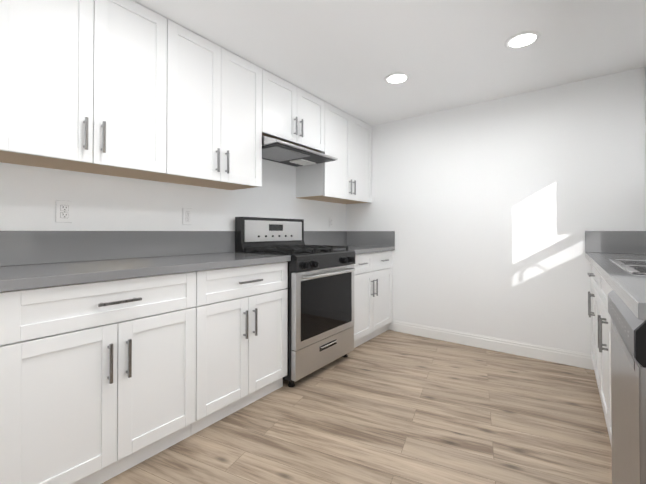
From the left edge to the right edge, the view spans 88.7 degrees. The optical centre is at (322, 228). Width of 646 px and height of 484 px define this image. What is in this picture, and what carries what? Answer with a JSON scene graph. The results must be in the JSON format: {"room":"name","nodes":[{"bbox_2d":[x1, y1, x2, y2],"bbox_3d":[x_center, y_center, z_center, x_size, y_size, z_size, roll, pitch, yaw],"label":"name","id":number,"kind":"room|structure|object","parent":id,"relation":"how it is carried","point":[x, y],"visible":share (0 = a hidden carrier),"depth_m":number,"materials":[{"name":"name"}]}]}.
{"room":"kitchen","nodes":[
{"label":"kitchen","id":0,"kind":"room"},
{"bbox_2d":[0,159,345,230],"bbox_3d":[-1.179,-0.042,2.147,0.120,2.285,4.915,0,-1,37],"label":"wall","id":1,"kind":"structure","parent":0,"point":[30,196],"depth_m":2.09,"materials":[{"name":"white paint"}]},
{"bbox_2d":[56,200,71,222],"bbox_3d":[-1.383,-0.088,1.766,0.010,0.116,0.072,0,-1,37],"label":"electrical outlet","id":2,"kind":"object","parent":1,"relation":"attached to","point":[64,211],"visible":1,"depth_m":1.76,"materials":[{"name":"grey plastic"}]},
{"bbox_2d":[0,0,166,178],"bbox_3d":[-1.221,-0.749,1.671,0.389,0.879,0.713,0,-1,37],"label":"upper cabinet","id":3,"kind":"object","parent":1,"relation":"attached to","point":[83,85],"visible":1,"depth_m":1.55,"materials":[{"name":"white paint"}]},
{"bbox_2d":[0,231,346,265],"bbox_3d":[-0.882,0.105,2.421,0.018,0.168,3.874,0,-1,37],"label":"backsplash","id":4,"kind":"structure","parent":1,"relation":"attached to","point":[28,247],"depth_m":1.94,"materials":[{"name":"grey stone"}]},
{"bbox_2d":[183,208,191,224],"bbox_3d":[-0.956,-0.083,2.333,0.010,0.116,0.072,0,-1,37],"label":"electrical outlet","id":5,"kind":"object","parent":1,"relation":"attached to","point":[187,216],"visible":1,"depth_m":2.33,"materials":[{"name":"grey plastic"}]},
{"bbox_2d":[139,19,261,189],"bbox_3d":[-0.791,-0.743,2.242,0.389,0.879,0.713,0,-1,37],"label":"upper cabinet","id":6,"kind":"object","parent":1,"relation":"attached to","point":[214,119],"visible":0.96,"depth_m":2.10,"materials":[{"name":"white paint"}]},
{"bbox_2d":[262,69,324,151],"bbox_3d":[-0.344,-0.941,2.837,0.389,0.472,0.768,0,-1,37],"label":"upper cabinet","id":7,"kind":"object","parent":1,"relation":"attached to","point":[293,114],"visible":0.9,"depth_m":2.69,"materials":[{"name":"white paint"}]},
{"bbox_2d":[262,135,337,166],"bbox_3d":[-0.298,-0.647,2.800,0.503,0.112,0.758,0,-1,37],"label":"range hood","id":8,"kind":"object","parent":7,"relation":"attached to","point":[279,151],"visible":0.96,"depth_m":2.71,"materials":[{"name":"silver metal"}]},
{"bbox_2d":[329,217,332,226],"bbox_3d":[0.092,-0.069,3.722,0.010,0.116,0.072,0,-1,37],"label":"electrical outlet","id":9,"kind":"object","parent":1,"relation":"attached to","point":[330,221],"visible":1,"depth_m":3.71,"materials":[{"name":"grey plastic"}]},
{"bbox_2d":[296,102,371,203],"bbox_3d":[0.160,-0.731,3.503,0.389,0.879,0.903,0,-1,37],"label":"upper cabinet","id":10,"kind":"object","parent":1,"relation":"attached to","point":[345,177],"visible":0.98,"depth_m":3.30,"materials":[{"name":"white paint"}]},
{"bbox_2d":[102,330,611,483],"bbox_3d":[0.123,1.141,1.153,3.380,0.100,4.915,0,-1,37],"label":"floor","id":11,"kind":"structure","parent":0,"point":[390,407],"depth_m":1.81,"materials":[{"name":"brown wood"}]},
{"bbox_2d":[0,272,195,483],"bbox_3d":[-1.112,0.658,1.594,0.639,0.875,0.744,0,-1,37],"label":"base cabinet","id":12,"kind":"object","parent":11,"relation":"on","point":[97,382],"visible":1,"depth_m":1.36,"materials":[{"name":"white paint"}]},
{"bbox_2d":[191,262,287,434],"bbox_3d":[-0.679,0.663,2.169,0.639,0.875,0.692,0,-1,37],"label":"base cabinet","id":13,"kind":"object","parent":11,"relation":"on","point":[241,337],"visible":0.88,"depth_m":1.95,"materials":[{"name":"white paint"}]},
{"bbox_2d":[235,217,354,386],"bbox_3d":[-0.187,0.509,2.717,0.714,1.195,0.760,0,-1,37],"label":"range","id":14,"kind":"object","parent":11,"relation":"on","point":[320,288],"visible":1,"depth_m":2.53,"materials":[{"name":"silver metal"}]},
{"bbox_2d":[354,251,392,347],"bbox_3d":[0.263,0.676,3.418,0.639,0.875,0.893,0,-1,37],"label":"base cabinet","id":15,"kind":"object","parent":11,"relation":"on","point":[373,297],"visible":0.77,"depth_m":3.24,"materials":[{"name":"white paint"}]},
{"bbox_2d":[336,245,394,253],"bbox_3d":[0.261,0.219,3.424,0.633,0.039,0.893,0,-1,37],"label":"countertop","id":16,"kind":"structure","parent":15,"relation":"on","point":[357,249],"depth_m":3.29,"materials":[{"name":"grey stone"}]},
{"bbox_2d":[587,265,599,393],"bbox_3d":[2.111,0.663,2.104,0.654,0.875,0.751,0,-1,36],"label":"base cabinet","id":17,"kind":"object","parent":11,"relation":"on","point":[593,304],"visible":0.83,"depth_m":2.25,"materials":[{"name":"white paint"}]},
{"bbox_2d":[597,274,612,446],"bbox_3d":[1.635,0.656,1.450,0.654,0.875,0.862,0,-1,36],"label":"base cabinet","id":18,"kind":"object","parent":11,"relation":"on","point":[604,327],"visible":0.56,"depth_m":1.67,"materials":[{"name":"white paint"}]},
{"bbox_2d":[585,252,645,319],"bbox_3d":[1.664,0.200,1.494,0.653,0.039,2.271,0,-1,36],"label":"countertop","id":19,"kind":"structure","parent":18,"relation":"on","point":[628,287],"depth_m":1.18,"materials":[{"name":"grey stone"}]},
{"bbox_2d":[609,259,645,273],"bbox_3d":[1.646,0.080,1.464,0.506,0.573,0.816,0,-1,36],"label":"sink","id":20,"kind":"object","parent":19,"relation":"in","point":[635,266],"visible":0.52,"depth_m":1.57,"materials":[{"name":"silver metal"}]},
{"bbox_2d":[608,290,645,483],"bbox_3d":[1.191,0.653,0.863,0.626,0.869,0.598,0,-1,36],"label":"dishwasher","id":21,"kind":"object","parent":11,"relation":"on","point":[628,373],"visible":0.98,"depth_m":0.94,"materials":[{"name":"grey metal"}]},
{"bbox_3d":[-1.568,0.652,0.989,0.639,0.875,0.768,0,-1,37],"label":"base cabinet","id":22,"kind":"object","parent":11,"relation":"on","visible":0},
{"bbox_2d":[0,252,290,291],"bbox_3d":[-1.137,0.201,1.570,0.633,0.039,2.208,0,-1,37],"label":"countertop","id":23,"kind":"structure","parent":22,"relation":"on","point":[20,277],"depth_m":1.55,"materials":[{"name":"grey stone"}]},
{"bbox_2d":[133,0,645,125],"bbox_3d":[0.123,-1.244,1.177,3.380,0.100,4.915,0,-1,37],"label":"ceiling","id":24,"kind":"structure","parent":0,"point":[348,56],"depth_m":2.12,"materials":[{"name":"white paint"}]},
{"bbox_2d":[384,72,409,83],"bbox_3d":[0.582,-1.176,2.599,0.196,0.006,0.196,0,-1,37],"label":"recessed light","id":25,"kind":"object","parent":24,"relation":"in","point":[397,78],"visible":1,"depth_m":2.60,"materials":[{"name":"white plastic"}]},
{"bbox_2d":[504,31,540,48],"bbox_3d":[1.255,-1.181,2.080,0.196,0.006,0.196,0,-1,37],"label":"recessed light","id":26,"kind":"object","parent":24,"relation":"in","point":[522,39],"visible":1,"depth_m":2.07,"materials":[{"name":"white plastic"}]},
{"bbox_2d":[346,67,645,369],"bbox_3d":[1.614,-0.033,3.043,3.260,2.285,0.120,0,-1,37],"label":"wall","id":27,"kind":"structure","parent":0,"point":[490,212],"depth_m":2.93,"materials":[{"name":"white paint"}]},
{"bbox_2d":[347,231,394,246],"bbox_3d":[0.532,0.118,3.769,0.614,0.168,0.018,0,-1,37],"label":"backsplash","id":28,"kind":"structure","parent":27,"relation":"attached to","point":[372,238],"depth_m":3.74,"materials":[{"name":"grey stone"}]},
{"bbox_2d":[393,320,592,369],"bbox_3d":[1.438,1.052,3.081,1.680,0.115,0.012,0,-1,37],"label":"baseboard","id":29,"kind":"structure","parent":27,"relation":"attached to","point":[570,358],"depth_m":2.96,"materials":[{"name":"white wood"}]},
{"bbox_2d":[585,231,645,253],"bbox_3d":[2.331,0.105,2.413,0.653,0.168,0.018,0,-1,37],"label":"backsplash","id":30,"kind":"structure","parent":27,"relation":"attached to","point":[629,242],"depth_m":2.49,"materials":[{"name":"grey stone"}]},
{"bbox_3d":[1.274,-0.060,0.299,0.120,2.285,4.915,0,-1,36],"label":"wall","id":31,"kind":"structure","parent":0,"visible":0},
{"bbox_2d":[645,66,645,130],"bbox_3d":[2.223,-0.738,2.003,0.337,0.894,0.806,0,-1,36],"label":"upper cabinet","id":32,"kind":"object","parent":31,"relation":"attached to","point":[645,98],"visible":1,"depth_m":2.40,"materials":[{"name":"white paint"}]}
]}

